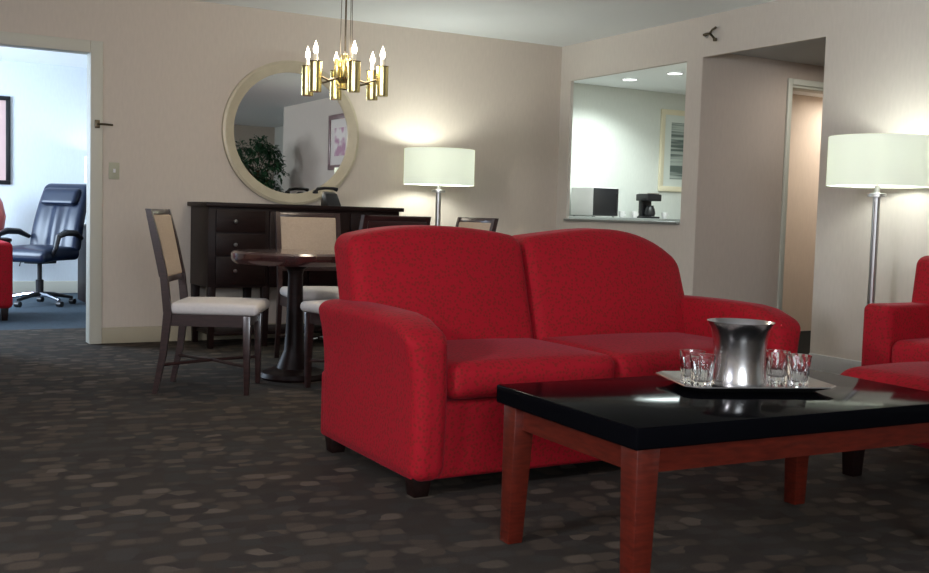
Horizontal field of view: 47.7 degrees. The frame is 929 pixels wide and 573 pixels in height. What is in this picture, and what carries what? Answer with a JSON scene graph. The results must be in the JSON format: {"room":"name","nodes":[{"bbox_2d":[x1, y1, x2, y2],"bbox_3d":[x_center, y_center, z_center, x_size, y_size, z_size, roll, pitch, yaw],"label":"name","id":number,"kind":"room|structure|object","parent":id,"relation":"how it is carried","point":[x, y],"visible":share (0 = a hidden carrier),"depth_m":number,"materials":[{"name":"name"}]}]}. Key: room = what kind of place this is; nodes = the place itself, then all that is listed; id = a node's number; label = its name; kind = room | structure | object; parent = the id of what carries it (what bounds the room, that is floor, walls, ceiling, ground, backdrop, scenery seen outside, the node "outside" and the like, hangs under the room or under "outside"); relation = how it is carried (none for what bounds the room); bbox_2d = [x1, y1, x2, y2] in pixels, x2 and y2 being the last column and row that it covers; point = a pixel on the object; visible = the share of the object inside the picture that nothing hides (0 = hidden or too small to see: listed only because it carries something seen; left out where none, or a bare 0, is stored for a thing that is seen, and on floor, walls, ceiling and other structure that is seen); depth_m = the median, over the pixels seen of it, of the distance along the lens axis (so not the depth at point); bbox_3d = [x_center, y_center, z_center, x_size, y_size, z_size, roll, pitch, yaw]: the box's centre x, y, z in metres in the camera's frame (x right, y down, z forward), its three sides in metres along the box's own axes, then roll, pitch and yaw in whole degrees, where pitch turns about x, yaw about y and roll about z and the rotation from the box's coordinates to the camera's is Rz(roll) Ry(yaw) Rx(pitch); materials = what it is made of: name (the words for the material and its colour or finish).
{"room":"hotel room","nodes":[
{"label":"hotel room","id":0,"kind":"room"},
{"bbox_2d":[0,293,85,329],"bbox_3d":[-3.408,0.239,10.080,6.434,0.100,3.600,-1,4,-30],"label":"floor","id":1,"kind":"structure","parent":0,"point":[32,314],"depth_m":9.10,"materials":[{"name":"carpet"}]},
{"bbox_2d":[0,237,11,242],"bbox_3d":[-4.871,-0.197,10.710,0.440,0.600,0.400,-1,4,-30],"label":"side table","id":2,"kind":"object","parent":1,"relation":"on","point":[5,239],"visible":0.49,"depth_m":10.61,"materials":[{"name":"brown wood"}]},
{"bbox_2d":[0,240,12,320],"bbox_3d":[-4.198,-0.173,8.718,0.760,0.860,0.780,-1,4,-30],"label":"armchair","id":3,"kind":"object","parent":1,"relation":"on","point":[6,248],"visible":1,"depth_m":8.55,"materials":[{"name":"red fabric"}]},
{"bbox_2d":[0,183,86,306],"bbox_3d":[-4.007,-0.411,10.050,0.702,1.163,0.834,3,4,14],"label":"office chair","id":4,"kind":"object","parent":1,"relation":"on","point":[58,224],"visible":0.92,"depth_m":10.15,"materials":[{"name":"black leather"}]},
{"bbox_2d":[78,224,85,302],"bbox_3d":[-3.140,-0.235,10.780,1.500,0.765,0.720,-1,4,-30],"label":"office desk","id":5,"kind":"object","parent":1,"relation":"on","point":[82,252],"visible":0.09,"depth_m":10.47,"materials":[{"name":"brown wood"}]},
{"bbox_2d":[84,156,86,182],"bbox_3d":[-3.757,-0.634,11.191,0.546,1.470,0.546,-1,4,-30],"label":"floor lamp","id":6,"kind":"object","parent":1,"relation":"on","point":[85,169],"visible":0.04,"depth_m":10.99,"materials":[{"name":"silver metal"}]},
{"bbox_2d":[0,60,86,280],"bbox_3d":[-4.171,-1.153,11.500,6.334,2.440,0.120,-1,4,-30],"label":"wall","id":7,"kind":"structure","parent":0,"point":[49,102],"depth_m":11.21,"materials":[{"name":"paint"}]},
{"bbox_2d":[0,96,10,184],"bbox_3d":[-5.018,-1.528,10.900,0.575,0.920,0.024,-1,4,-30],"label":"framed picture","id":8,"kind":"object","parent":7,"relation":"attached to","point":[5,101],"visible":1,"depth_m":11.01,"materials":[{"name":"black plastic"}]},
{"bbox_2d":[13,281,77,293],"bbox_3d":[-4.136,0.003,11.539,6.214,0.130,0.016,-1,4,-30],"label":"baseboard","id":9,"kind":"structure","parent":7,"relation":"attached to","point":[18,286],"depth_m":11.34,"materials":[{"name":"beige"}]},
{"bbox_2d":[0,0,561,327],"bbox_3d":[-2.497,-0.823,7.347,7.534,2.440,0.120,-1,4,-30],"label":"wall","id":10,"kind":"structure","parent":0,"point":[172,68],"depth_m":7.75,"materials":[{"name":"beige paint"}]},
{"bbox_2d":[0,328,86,345],"bbox_3d":[-2.288,0.405,8.112,6.434,0.100,0.940,-1,4,-30],"label":"threshold","id":11,"kind":"structure","parent":10,"relation":"in","point":[65,335],"depth_m":7.64,"materials":[{"name":"carpet"}]},
{"bbox_2d":[0,31,102,343],"bbox_3d":[-3.000,-0.639,7.066,1.065,2.082,0.146,-1,4,-30],"label":"trim","id":12,"kind":"structure","parent":10,"relation":"attached to","point":[7,39],"depth_m":7.23,"materials":[{"name":"beige"}]},
{"bbox_2d":[95,120,112,127],"bbox_3d":[-2.476,-1.114,7.222,0.120,0.056,0.024,0,4,-22],"label":"guard","id":13,"kind":"object","parent":10,"relation":"attached to","point":[97,122],"visible":1,"depth_m":7.21,"materials":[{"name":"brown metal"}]},
{"bbox_2d":[109,162,119,178],"bbox_3d":[-2.434,-0.803,7.306,0.072,0.116,0.016,-1,4,-30],"label":"light switch","id":14,"kind":"object","parent":10,"relation":"attached to","point":[113,167],"visible":1,"depth_m":7.30,"materials":[{"name":"beige plastic"}]},
{"bbox_2d":[101,322,320,343],"bbox_3d":[-2.495,0.343,7.369,7.500,0.112,0.014,-1,4,-30],"label":"baseboard","id":15,"kind":"structure","parent":10,"relation":"attached to","point":[146,333],"depth_m":7.49,"materials":[{"name":"beige"}]},
{"bbox_2d":[222,60,358,204],"bbox_3d":[-1.293,-1.152,7.910,1.076,1.076,0.040,-1,4,-30],"label":"round mirror","id":16,"kind":"object","parent":10,"relation":"attached to","point":[282,144],"visible":0.89,"depth_m":7.89,"materials":[{"name":"beige wood"}]},
{"bbox_2d":[0,0,776,94],"bbox_3d":[0.754,-1.878,5.521,11.600,0.100,15.500,-1,4,-30],"label":"ceiling","id":17,"kind":"structure","parent":0,"point":[560,23],"depth_m":7.79,"materials":[{"name":"white paint"}]},
{"bbox_2d":[301,0,388,100],"bbox_3d":[-0.640,-1.454,5.674,0.466,0.845,0.486,-1,4,-30],"label":"chandelier","id":18,"kind":"object","parent":17,"relation":"hanging from","point":[345,75],"visible":1,"depth_m":5.65,"materials":[{"name":"gold metal"}]},
{"bbox_2d":[621,78,637,80],"bbox_3d":[1.730,-2.167,11.013,0.180,0.009,0.180,-1,4,-30],"label":"recessed light","id":19,"kind":"object","parent":17,"relation":"in","point":[624,79],"visible":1,"depth_m":11.00,"materials":[{"name":"white plastic"}]},
{"bbox_2d":[666,72,683,74],"bbox_3d":[2.095,-2.119,10.463,0.180,0.009,0.180,-1,4,-30],"label":"recessed light","id":20,"kind":"object","parent":17,"relation":"in","point":[669,73],"visible":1,"depth_m":10.46,"materials":[{"name":"white plastic"}]},
{"bbox_2d":[0,331,928,572],"bbox_3d":[1.826,0.823,3.682,11.600,0.104,10.860,-1,4,-30],"label":"floor","id":21,"kind":"structure","parent":0,"point":[101,472],"depth_m":3.59,"materials":[{"name":"carpet"}]},
{"bbox_2d":[145,209,269,395],"bbox_3d":[-1.363,0.071,5.630,0.586,0.955,0.459,1,4,-3],"label":"dining chair","id":22,"kind":"object","parent":21,"relation":"on","point":[239,312],"visible":1,"depth_m":5.44,"materials":[{"name":"beige fabric"}]},
{"bbox_2d":[231,249,335,382],"bbox_3d":[-0.981,0.164,6.078,0.732,0.732,0.732,-1,4,-30],"label":"dining table","id":23,"kind":"object","parent":21,"relation":"on","point":[289,368],"visible":0.88,"depth_m":6.01,"materials":[{"name":"brown wood"}]},
{"bbox_2d":[187,202,403,348],"bbox_3d":[-1.231,-0.094,7.733,1.495,1.008,0.507,-1,4,-30],"label":"buffet","id":24,"kind":"object","parent":21,"relation":"on","point":[218,229],"visible":0.51,"depth_m":7.34,"materials":[{"name":"brown wood"}]},
{"bbox_2d":[196,324,321,335],"bbox_3d":[-1.252,0.310,7.777,1.385,0.025,0.390,-1,4,-30],"label":"shelf","id":25,"kind":"object","parent":24,"relation":"attached to","point":[216,331],"depth_m":7.46,"materials":[{"name":"brown wood"}]},
{"bbox_2d":[312,187,340,205],"bbox_3d":[-1.021,-0.666,7.752,0.198,0.141,0.137,-1,4,-30],"label":"telephone","id":26,"kind":"object","parent":24,"relation":"on","point":[328,198],"visible":0.98,"depth_m":7.75,"materials":[{"name":"black plastic"}]},
{"bbox_2d":[274,212,340,357],"bbox_3d":[-0.941,0.008,6.742,0.459,0.955,0.586,0,4,-24],"label":"dining chair","id":27,"kind":"object","parent":21,"relation":"on","point":[293,230],"visible":0.42,"depth_m":6.89,"materials":[{"name":"beige fabric"}]},
{"bbox_2d":[300,215,430,387],"bbox_3d":[-0.545,0.090,5.700,0.459,0.955,0.586,-2,5,-41],"label":"dining chair","id":28,"kind":"object","parent":21,"relation":"on","point":[310,308],"visible":0.27,"depth_m":5.68,"materials":[{"name":"brown wood"}]},
{"bbox_2d":[403,147,474,225],"bbox_3d":[-0.213,-0.326,8.159,0.546,1.470,0.546,-1,4,-30],"label":"floor lamp","id":29,"kind":"object","parent":21,"relation":"on","point":[427,166],"visible":0.7,"depth_m":7.89,"materials":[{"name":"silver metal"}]},
{"bbox_2d":[455,217,498,231],"bbox_3d":[-0.166,0.047,6.500,0.586,0.955,0.459,-1,5,-32],"label":"dining chair","id":30,"kind":"object","parent":21,"relation":"on","point":[489,224],"visible":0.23,"depth_m":6.56,"materials":[{"name":"beige fabric"}]},
{"bbox_2d":[319,225,800,497],"bbox_3d":[0.392,0.223,4.356,1.858,0.925,0.956,-1,4,-30],"label":"sofa","id":31,"kind":"object","parent":21,"relation":"on","point":[422,331],"visible":0.82,"depth_m":4.14,"materials":[{"name":"red fabric"}]},
{"bbox_2d":[334,225,532,339],"bbox_3d":[-0.113,0.031,4.334,0.807,0.562,0.352,-1,4,-30],"label":"cushion","id":32,"kind":"object","parent":31,"relation":"on","point":[471,283],"depth_m":4.23,"materials":[{"name":"red fabric"}]},
{"bbox_2d":[447,338,614,399],"bbox_3d":[0.116,0.295,4.026,0.718,0.151,0.640,-1,4,-30],"label":"seat cushion","id":33,"kind":"object","parent":31,"relation":"on","point":[475,366],"depth_m":3.78,"materials":[{"name":"red fabric"}]},
{"bbox_2d":[513,228,684,339],"bbox_3d":[0.624,0.023,4.753,0.877,0.565,0.352,-1,4,-30],"label":"cushion","id":34,"kind":"object","parent":31,"relation":"on","point":[579,281],"depth_m":4.61,"materials":[{"name":"red fabric"}]},
{"bbox_2d":[541,332,765,377],"bbox_3d":[0.780,0.289,4.403,0.798,0.151,0.640,-1,4,-30],"label":"seat cushion","id":35,"kind":"object","parent":31,"relation":"on","point":[633,354],"depth_m":4.19,"materials":[{"name":"red fabric"}]},
{"bbox_2d":[496,369,928,572],"bbox_3d":[0.792,0.547,3.126,1.230,0.470,0.690,0,4,-28],"label":"coffee table","id":36,"kind":"object","parent":21,"relation":"on","point":[644,426],"visible":0.8,"depth_m":2.86,"materials":[{"name":"black paint"}]},
{"bbox_2d":[655,371,835,391],"bbox_3d":[0.855,0.294,3.225,0.478,0.022,0.318,1,4,-10],"label":"serving tray","id":37,"kind":"object","parent":36,"relation":"on","point":[675,376],"visible":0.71,"depth_m":3.11,"materials":[{"name":"silver metal"}]},
{"bbox_2d":[679,349,705,382],"bbox_3d":[0.698,0.246,3.234,0.080,0.097,0.080,-1,4,-30],"label":"drinking glass","id":38,"kind":"object","parent":37,"relation":"on","point":[685,365],"visible":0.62,"depth_m":3.21,"materials":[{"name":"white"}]},
{"bbox_2d":[689,353,716,386],"bbox_3d":[0.711,0.252,3.144,0.080,0.097,0.080,-1,4,-30],"label":"drinking glass","id":39,"kind":"object","parent":37,"relation":"on","point":[702,364],"visible":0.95,"depth_m":3.12,"materials":[{"name":"white"}]},
{"bbox_2d":[707,318,774,386],"bbox_3d":[0.833,0.203,3.188,0.202,0.196,0.202,-2,5,-42],"label":"ice bucket","id":40,"kind":"object","parent":37,"relation":"on","point":[739,344],"visible":0.92,"depth_m":3.12,"materials":[{"name":"silver metal"}]},
{"bbox_2d":[766,349,790,382],"bbox_3d":[0.977,0.250,3.288,0.080,0.097,0.080,-1,4,-30],"label":"drinking glass","id":41,"kind":"object","parent":37,"relation":"on","point":[776,369],"visible":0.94,"depth_m":3.26,"materials":[{"name":"white"}]},
{"bbox_2d":[785,353,811,386],"bbox_3d":[1.017,0.257,3.206,0.080,0.097,0.080,-1,4,-30],"label":"drinking glass","id":42,"kind":"object","parent":37,"relation":"on","point":[798,365],"visible":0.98,"depth_m":3.18,"materials":[{"name":"white"}]},
{"bbox_2d":[826,133,928,304],"bbox_3d":[2.296,-0.101,5.914,0.546,1.470,0.546,-1,4,-30],"label":"floor lamp","id":43,"kind":"object","parent":21,"relation":"on","point":[876,161],"visible":0.72,"depth_m":5.66,"materials":[{"name":"white fabric"}]},
{"bbox_2d":[840,361,928,476],"bbox_3d":[1.860,0.530,4.022,0.660,0.443,0.660,-1,4,-30],"label":"ottoman","id":44,"kind":"object","parent":21,"relation":"on","point":[915,375],"visible":0.27,"depth_m":4.01,"materials":[{"name":"red fabric"}]},
{"bbox_2d":[861,256,928,365],"bbox_3d":[2.520,0.295,4.875,0.805,0.835,1.020,-1,4,-30],"label":"armchair","id":45,"kind":"object","parent":21,"relation":"on","point":[892,332],"visible":0.59,"depth_m":5.04,"materials":[{"name":"red fabric"}]},
{"bbox_2d":[891,338,928,362],"bbox_3d":[2.371,0.331,4.793,0.465,0.165,0.680,-1,4,-30],"label":"seat cushion","id":46,"kind":"object","parent":45,"relation":"on","point":[902,349],"depth_m":4.89,"materials":[{"name":"red fabric"}]},
{"bbox_2d":[569,83,685,218],"bbox_3d":[1.501,-1.010,11.800,3.710,2.440,0.120,-1,4,-30],"label":"wall","id":47,"kind":"structure","parent":0,"point":[616,131],"depth_m":11.83,"materials":[{"name":"paint"}]},
{"bbox_2d":[658,109,684,191],"bbox_3d":[2.515,-1.572,12.243,0.620,0.940,0.024,-1,4,-30],"label":"framed picture","id":48,"kind":"object","parent":47,"relation":"attached to","point":[672,121],"visible":0.45,"depth_m":12.17,"materials":[{"name":"beige"}]},
{"bbox_2d":[669,123,683,179],"bbox_3d":[2.515,-1.572,12.242,0.298,0.650,0.002,-1,4,-30],"label":"print","id":49,"kind":"object","parent":48,"relation":"attached to","point":[676,130],"depth_m":12.21},
{"bbox_2d":[556,0,928,360],"bbox_3d":[1.412,-0.762,8.124,0.030,2.440,11.600,-1,4,-30],"label":"wall","id":50,"kind":"structure","parent":0,"point":[876,69],"depth_m":6.52,"materials":[{"name":"paint"}]},
{"bbox_2d":[564,218,679,224],"bbox_3d":[1.258,-0.522,8.425,0.115,0.020,1.457,-1,4,-30],"label":"trim","id":51,"kind":"structure","parent":50,"relation":"attached to","point":[565,219],"depth_m":8.30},
{"bbox_2d":[703,26,716,40],"bbox_3d":[1.734,-1.780,7.450,0.041,0.104,0.170,1,4,-16],"label":"sprinkler","id":52,"kind":"object","parent":50,"relation":"attached to","point":[706,35],"visible":1,"depth_m":7.42,"materials":[{"name":"grey metal"}]},
{"bbox_2d":[809,353,860,374],"bbox_3d":[2.495,0.545,6.197,0.014,0.155,6.960,-1,4,-30],"label":"baseboard","id":53,"kind":"structure","parent":50,"relation":"attached to","point":[829,364],"depth_m":6.55,"materials":[{"name":"grey"}]},
{"bbox_2d":[692,54,824,307],"bbox_3d":[3.336,-0.741,8.627,3.862,2.440,0.130,-1,4,-30],"label":"wall","id":54,"kind":"structure","parent":0,"point":[744,98],"depth_m":7.82,"materials":[{"name":"paint"}]},
{"bbox_2d":[776,78,823,310],"bbox_3d":[2.798,-0.566,8.328,0.935,2.100,0.153,-1,4,-30],"label":"trim","id":55,"kind":"structure","parent":54,"relation":"attached to","point":[792,84],"depth_m":8.04,"materials":[{"name":"grey"}]},
{"bbox_2d":[730,38,825,65],"bbox_3d":[3.672,-1.719,7.968,3.710,0.100,1.200,-1,4,-30],"label":"ceiling","id":56,"kind":"structure","parent":0,"point":[812,52],"depth_m":7.57,"materials":[{"name":"grey paint"}]},
{"bbox_2d":[782,94,822,330],"bbox_3d":[3.014,-0.808,9.476,2.620,2.440,0.050,-1,4,-30],"label":"wall","id":57,"kind":"structure","parent":0,"point":[806,117],"depth_m":9.47,"materials":[{"name":"paint"}]},
{"bbox_2d":[793,91,822,97],"bbox_3d":[3.253,-1.724,9.039,2.460,0.100,0.810,-1,4,-30],"label":"ceiling","id":58,"kind":"structure","parent":0,"point":[794,92],"depth_m":9.27,"materials":[{"name":"white paint"}]},
{"bbox_3d":[1.961,0.321,11.159,3.966,0.100,2.040,-1,4,-30],"label":"floor","id":59,"kind":"structure","parent":0,"visible":0},
{"bbox_2d":[569,216,679,221],"bbox_3d":[2.031,-0.265,11.752,2.750,0.992,0.585,-1,4,-30],"label":"countertop","id":60,"kind":"structure","parent":59,"relation":"on","point":[570,217],"depth_m":11.18,"materials":[{"name":"grey stone"}]},
{"bbox_2d":[570,187,618,216],"bbox_3d":[1.407,-0.908,11.339,0.330,0.310,0.441,-1,4,-30],"label":"microwave oven","id":61,"kind":"object","parent":60,"relation":"on","point":[585,201],"visible":0.94,"depth_m":11.20,"materials":[{"name":"white plastic"}]},
{"bbox_2d":[618,211,625,216],"bbox_3d":[1.712,-0.785,11.431,0.079,0.069,0.079,3,4,15],"label":"coffee cup","id":62,"kind":"object","parent":60,"relation":"on","point":[621,213],"visible":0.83,"depth_m":11.40,"materials":[{"name":"white ceramic"}]},
{"bbox_2d":[631,211,638,217],"bbox_3d":[1.851,-0.781,11.430,0.079,0.069,0.079,3,4,15],"label":"coffee cup","id":63,"kind":"object","parent":60,"relation":"on","point":[635,214],"visible":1,"depth_m":11.40,"materials":[{"name":"white ceramic"}]},
{"bbox_2d":[636,193,661,218],"bbox_3d":[2.028,-0.891,11.594,0.204,0.277,0.196,-1,4,-30],"label":"coffee maker","id":64,"kind":"object","parent":60,"relation":"on","point":[645,210],"visible":0.96,"depth_m":11.54,"materials":[{"name":"black plastic"}]},
{"bbox_2d":[661,212,668,218],"bbox_3d":[2.234,-0.790,11.728,0.079,0.069,0.079,3,4,15],"label":"coffee cup","id":65,"kind":"object","parent":60,"relation":"on","point":[664,215],"visible":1,"depth_m":11.70,"materials":[{"name":"white ceramic"}]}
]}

